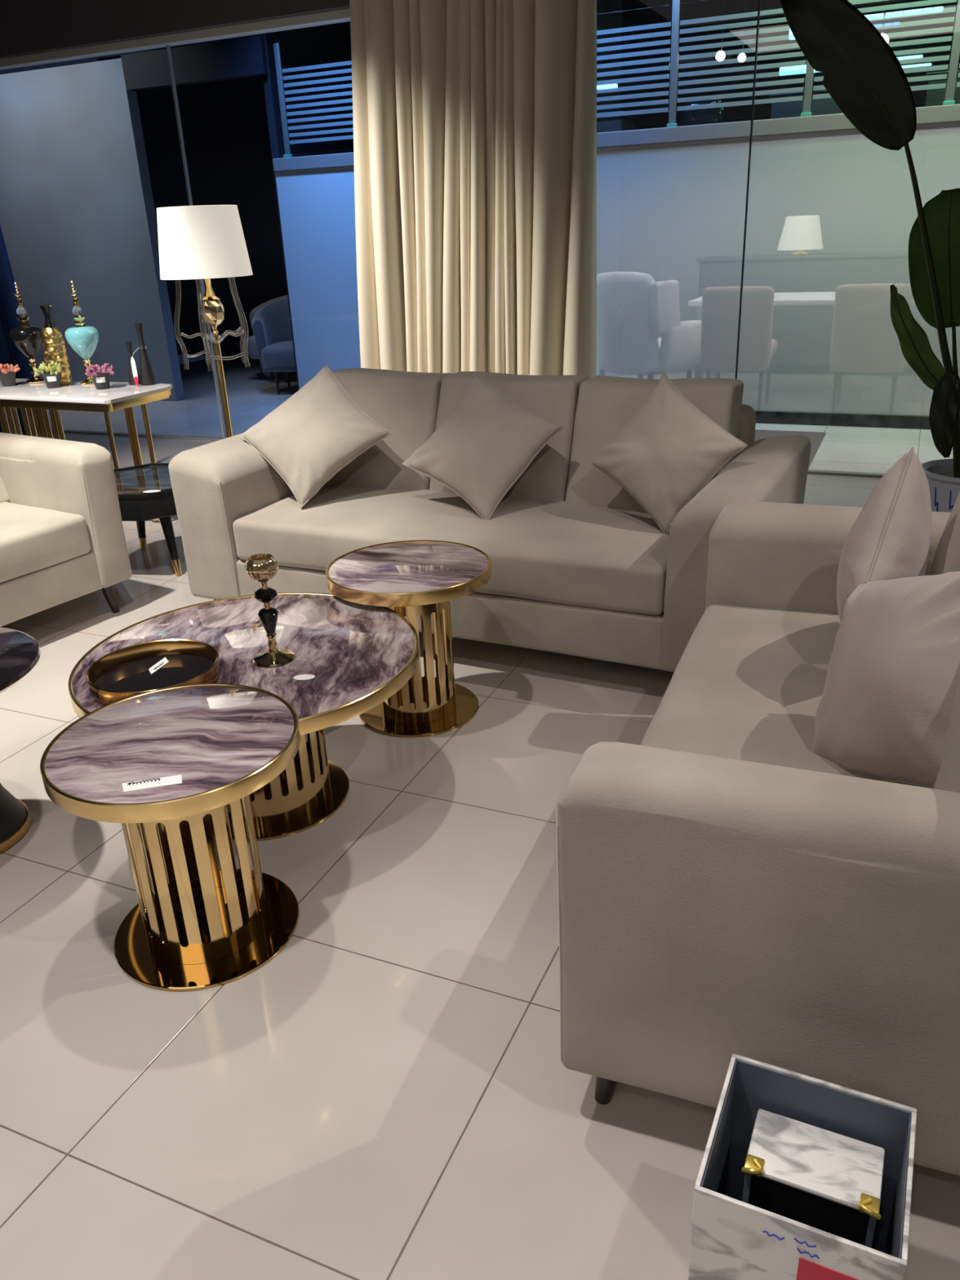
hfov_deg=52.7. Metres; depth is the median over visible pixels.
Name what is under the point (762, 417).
baseboard
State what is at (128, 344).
vase
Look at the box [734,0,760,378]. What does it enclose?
trim
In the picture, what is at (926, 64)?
tube light
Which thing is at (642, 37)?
window blinds
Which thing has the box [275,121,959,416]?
wall
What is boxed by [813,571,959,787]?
throw pillow
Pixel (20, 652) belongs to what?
pedestal table
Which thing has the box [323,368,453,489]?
cushion
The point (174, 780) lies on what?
paper label
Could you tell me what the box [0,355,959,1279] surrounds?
floor
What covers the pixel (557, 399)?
cushion
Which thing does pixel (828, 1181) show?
gift box
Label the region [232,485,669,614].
seat cushion
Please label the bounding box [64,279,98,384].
urn
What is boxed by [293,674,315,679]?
price sticker
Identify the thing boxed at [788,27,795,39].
tube light
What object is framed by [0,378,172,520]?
console table
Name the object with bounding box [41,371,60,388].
pot
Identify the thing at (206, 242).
floor lamp
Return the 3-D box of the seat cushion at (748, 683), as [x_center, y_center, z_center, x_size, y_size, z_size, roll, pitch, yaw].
[0.725,0.228,2.017,0.719,0.216,1.173,7,25,20]
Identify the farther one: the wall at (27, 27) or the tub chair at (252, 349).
the tub chair at (252, 349)
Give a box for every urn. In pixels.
[9,280,44,382]
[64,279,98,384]
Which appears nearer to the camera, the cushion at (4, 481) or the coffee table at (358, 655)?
the coffee table at (358, 655)
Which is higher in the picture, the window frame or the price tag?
the window frame
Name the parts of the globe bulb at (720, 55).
suspension rod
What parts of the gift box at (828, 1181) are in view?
marbled lid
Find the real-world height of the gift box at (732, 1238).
0.330 m
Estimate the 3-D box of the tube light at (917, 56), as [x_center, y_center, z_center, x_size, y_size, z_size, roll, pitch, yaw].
[3.269,-5.048,7.315,0.287,1.150,0.040,8,25,22]
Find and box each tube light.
[596,0,617,89]
[779,23,817,75]
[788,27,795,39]
[862,0,900,27]
[862,0,943,20]
[889,0,924,60]
[897,0,933,68]
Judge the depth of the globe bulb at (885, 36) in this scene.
6.94 m
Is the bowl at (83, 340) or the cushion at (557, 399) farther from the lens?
the bowl at (83, 340)
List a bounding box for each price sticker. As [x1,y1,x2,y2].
[142,489,160,492]
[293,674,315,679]
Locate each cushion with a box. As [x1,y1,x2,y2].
[0,476,8,502]
[0,502,90,583]
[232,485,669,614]
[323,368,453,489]
[428,371,589,501]
[565,375,742,514]
[640,604,926,787]
[929,676,959,792]
[932,489,959,575]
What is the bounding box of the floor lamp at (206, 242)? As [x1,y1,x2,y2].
[156,204,253,437]
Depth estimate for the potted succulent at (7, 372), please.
5.14 m
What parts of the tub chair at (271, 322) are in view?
leg, seat, leg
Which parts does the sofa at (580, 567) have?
arm, arm, backrest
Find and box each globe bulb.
[715,0,724,61]
[737,0,746,62]
[880,0,888,43]
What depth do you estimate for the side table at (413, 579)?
2.91 m
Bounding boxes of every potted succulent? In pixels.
[0,363,19,386]
[32,360,62,388]
[84,363,114,389]
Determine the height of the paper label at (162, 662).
0.002 m
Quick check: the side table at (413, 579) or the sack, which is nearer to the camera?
the side table at (413, 579)
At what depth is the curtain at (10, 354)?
7.22 m
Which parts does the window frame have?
post, post, post, post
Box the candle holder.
[244,553,295,667]
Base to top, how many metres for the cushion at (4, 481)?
0.421 m
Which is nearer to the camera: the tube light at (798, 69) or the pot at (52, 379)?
the pot at (52, 379)
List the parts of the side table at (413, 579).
plate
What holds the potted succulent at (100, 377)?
on the console table at (73, 396)
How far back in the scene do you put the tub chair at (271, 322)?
9.12 m
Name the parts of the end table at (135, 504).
leg, leg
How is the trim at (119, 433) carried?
on the floor
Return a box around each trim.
[0,8,350,70]
[52,428,884,477]
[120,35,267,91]
[165,44,226,438]
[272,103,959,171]
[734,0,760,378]
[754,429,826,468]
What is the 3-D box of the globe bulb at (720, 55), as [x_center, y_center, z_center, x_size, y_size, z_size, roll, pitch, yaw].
[1.825,-4.954,7.209,0.070,1.122,0.080,8,25,22]
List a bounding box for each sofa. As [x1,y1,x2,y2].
[0,432,132,626]
[168,368,810,672]
[556,489,959,1176]
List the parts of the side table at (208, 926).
plate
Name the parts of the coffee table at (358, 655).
plate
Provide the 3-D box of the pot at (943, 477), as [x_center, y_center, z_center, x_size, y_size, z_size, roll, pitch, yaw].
[2.044,-0.536,4.105,0.380,0.388,0.380,8,25,22]
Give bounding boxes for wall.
[0,0,349,58]
[0,57,184,401]
[257,21,353,390]
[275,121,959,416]
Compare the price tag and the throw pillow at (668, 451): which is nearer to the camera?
the throw pillow at (668, 451)
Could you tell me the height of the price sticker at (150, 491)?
0.001 m
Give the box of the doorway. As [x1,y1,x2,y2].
[97,35,287,355]
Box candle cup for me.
[244,553,278,582]
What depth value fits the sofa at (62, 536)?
3.73 m
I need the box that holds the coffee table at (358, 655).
[67,592,419,841]
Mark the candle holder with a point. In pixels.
(260, 567)
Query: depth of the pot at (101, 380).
4.89 m
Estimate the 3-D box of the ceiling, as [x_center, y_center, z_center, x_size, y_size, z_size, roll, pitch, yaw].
[1.147,-5.799,7.696,13.600,0.100,6.250,8,25,22]
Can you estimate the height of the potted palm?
2.184 m
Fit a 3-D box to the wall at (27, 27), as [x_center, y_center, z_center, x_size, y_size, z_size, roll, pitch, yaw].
[0.435,-3.958,5.008,12.400,0.906,0.200,8,25,22]
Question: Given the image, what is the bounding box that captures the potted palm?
[780,0,959,512]
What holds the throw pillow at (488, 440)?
on the sofa at (580, 567)
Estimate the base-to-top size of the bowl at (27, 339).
0.167 m
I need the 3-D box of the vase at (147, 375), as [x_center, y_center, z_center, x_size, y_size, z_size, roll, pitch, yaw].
[-1.718,-1.460,4.946,0.078,0.302,0.078,8,25,22]
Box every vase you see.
[39,305,71,385]
[124,341,141,385]
[133,322,156,385]
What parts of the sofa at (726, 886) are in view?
leg, arm, arm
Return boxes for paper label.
[122,774,182,791]
[148,657,168,674]
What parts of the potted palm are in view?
stem, stem, stem, stem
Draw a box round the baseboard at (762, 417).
[755,410,930,429]
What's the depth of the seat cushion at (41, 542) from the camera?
3.64 m
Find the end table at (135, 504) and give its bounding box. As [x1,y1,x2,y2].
[113,462,182,576]
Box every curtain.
[0,224,54,436]
[349,0,596,377]
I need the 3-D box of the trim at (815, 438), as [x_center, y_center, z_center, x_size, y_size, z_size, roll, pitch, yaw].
[1.018,-1.365,6.630,2.470,0.006,1.070,8,25,22]
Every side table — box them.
[40,683,300,991]
[325,540,491,737]
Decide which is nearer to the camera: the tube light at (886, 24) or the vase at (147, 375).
the vase at (147, 375)
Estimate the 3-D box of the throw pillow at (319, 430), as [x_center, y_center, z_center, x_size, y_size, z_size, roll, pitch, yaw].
[-0.632,-0.783,3.692,0.344,0.464,0.519,-22,30,-39]
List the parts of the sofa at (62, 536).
leg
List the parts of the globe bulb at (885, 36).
suspension rod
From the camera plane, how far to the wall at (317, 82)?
8.09 m
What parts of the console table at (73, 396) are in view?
loop leg, loop leg, loop leg, loop leg, loop leg, loop leg, loop leg, loop leg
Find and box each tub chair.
[246,294,296,382]
[252,298,295,395]
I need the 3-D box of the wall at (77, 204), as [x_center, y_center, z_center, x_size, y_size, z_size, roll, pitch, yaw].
[-4.277,-3.720,9.143,3.070,2.780,0.120,8,25,22]
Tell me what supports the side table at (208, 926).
on the floor
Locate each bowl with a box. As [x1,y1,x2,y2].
[9,325,41,358]
[64,325,98,359]
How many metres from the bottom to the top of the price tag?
0.183 m
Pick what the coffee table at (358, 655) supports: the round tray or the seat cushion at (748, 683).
the round tray
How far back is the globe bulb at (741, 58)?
7.33 m
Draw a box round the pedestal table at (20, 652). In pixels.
[0,626,40,853]
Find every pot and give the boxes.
[0,371,15,386]
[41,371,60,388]
[91,372,109,389]
[921,458,959,512]
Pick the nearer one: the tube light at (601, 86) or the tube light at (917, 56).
the tube light at (917, 56)
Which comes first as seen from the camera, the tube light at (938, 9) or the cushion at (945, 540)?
the cushion at (945, 540)
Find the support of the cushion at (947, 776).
on the sofa at (726, 886)
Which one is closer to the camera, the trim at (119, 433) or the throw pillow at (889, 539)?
the throw pillow at (889, 539)
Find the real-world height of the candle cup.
0.063 m
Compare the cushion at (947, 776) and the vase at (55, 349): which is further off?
the vase at (55, 349)
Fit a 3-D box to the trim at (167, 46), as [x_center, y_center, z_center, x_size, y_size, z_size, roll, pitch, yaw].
[-1.959,-2.688,6.721,0.016,2.575,0.024,8,25,22]
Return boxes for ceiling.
[148,34,257,50]
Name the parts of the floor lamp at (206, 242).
glass arm, glass arm, glass arm, lamp shade, stem, crystal bulb, glass arm, glass arm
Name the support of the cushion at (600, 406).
on the sofa at (580, 567)
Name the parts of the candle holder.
stem, stem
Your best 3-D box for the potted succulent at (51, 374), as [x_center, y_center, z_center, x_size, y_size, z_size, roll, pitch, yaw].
[-2.221,-1.384,5.031,0.124,0.135,0.136,8,25,22]
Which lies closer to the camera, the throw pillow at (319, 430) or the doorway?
the throw pillow at (319, 430)
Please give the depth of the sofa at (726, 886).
1.37 m
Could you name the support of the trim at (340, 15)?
attached to the wall at (27, 27)
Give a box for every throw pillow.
[240,364,391,508]
[402,373,564,520]
[588,372,748,534]
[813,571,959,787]
[836,446,931,622]
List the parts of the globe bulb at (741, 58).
suspension rod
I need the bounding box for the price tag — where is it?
[130,347,138,385]
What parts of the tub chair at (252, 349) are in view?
seat, leg, leg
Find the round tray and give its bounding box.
[85,639,220,705]
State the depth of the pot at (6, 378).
5.14 m
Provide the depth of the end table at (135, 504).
4.31 m
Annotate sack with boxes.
[681,98,726,125]
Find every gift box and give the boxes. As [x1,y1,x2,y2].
[688,1053,916,1279]
[741,1108,884,1248]
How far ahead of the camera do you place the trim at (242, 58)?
7.72 m
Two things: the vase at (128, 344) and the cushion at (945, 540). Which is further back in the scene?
the vase at (128, 344)

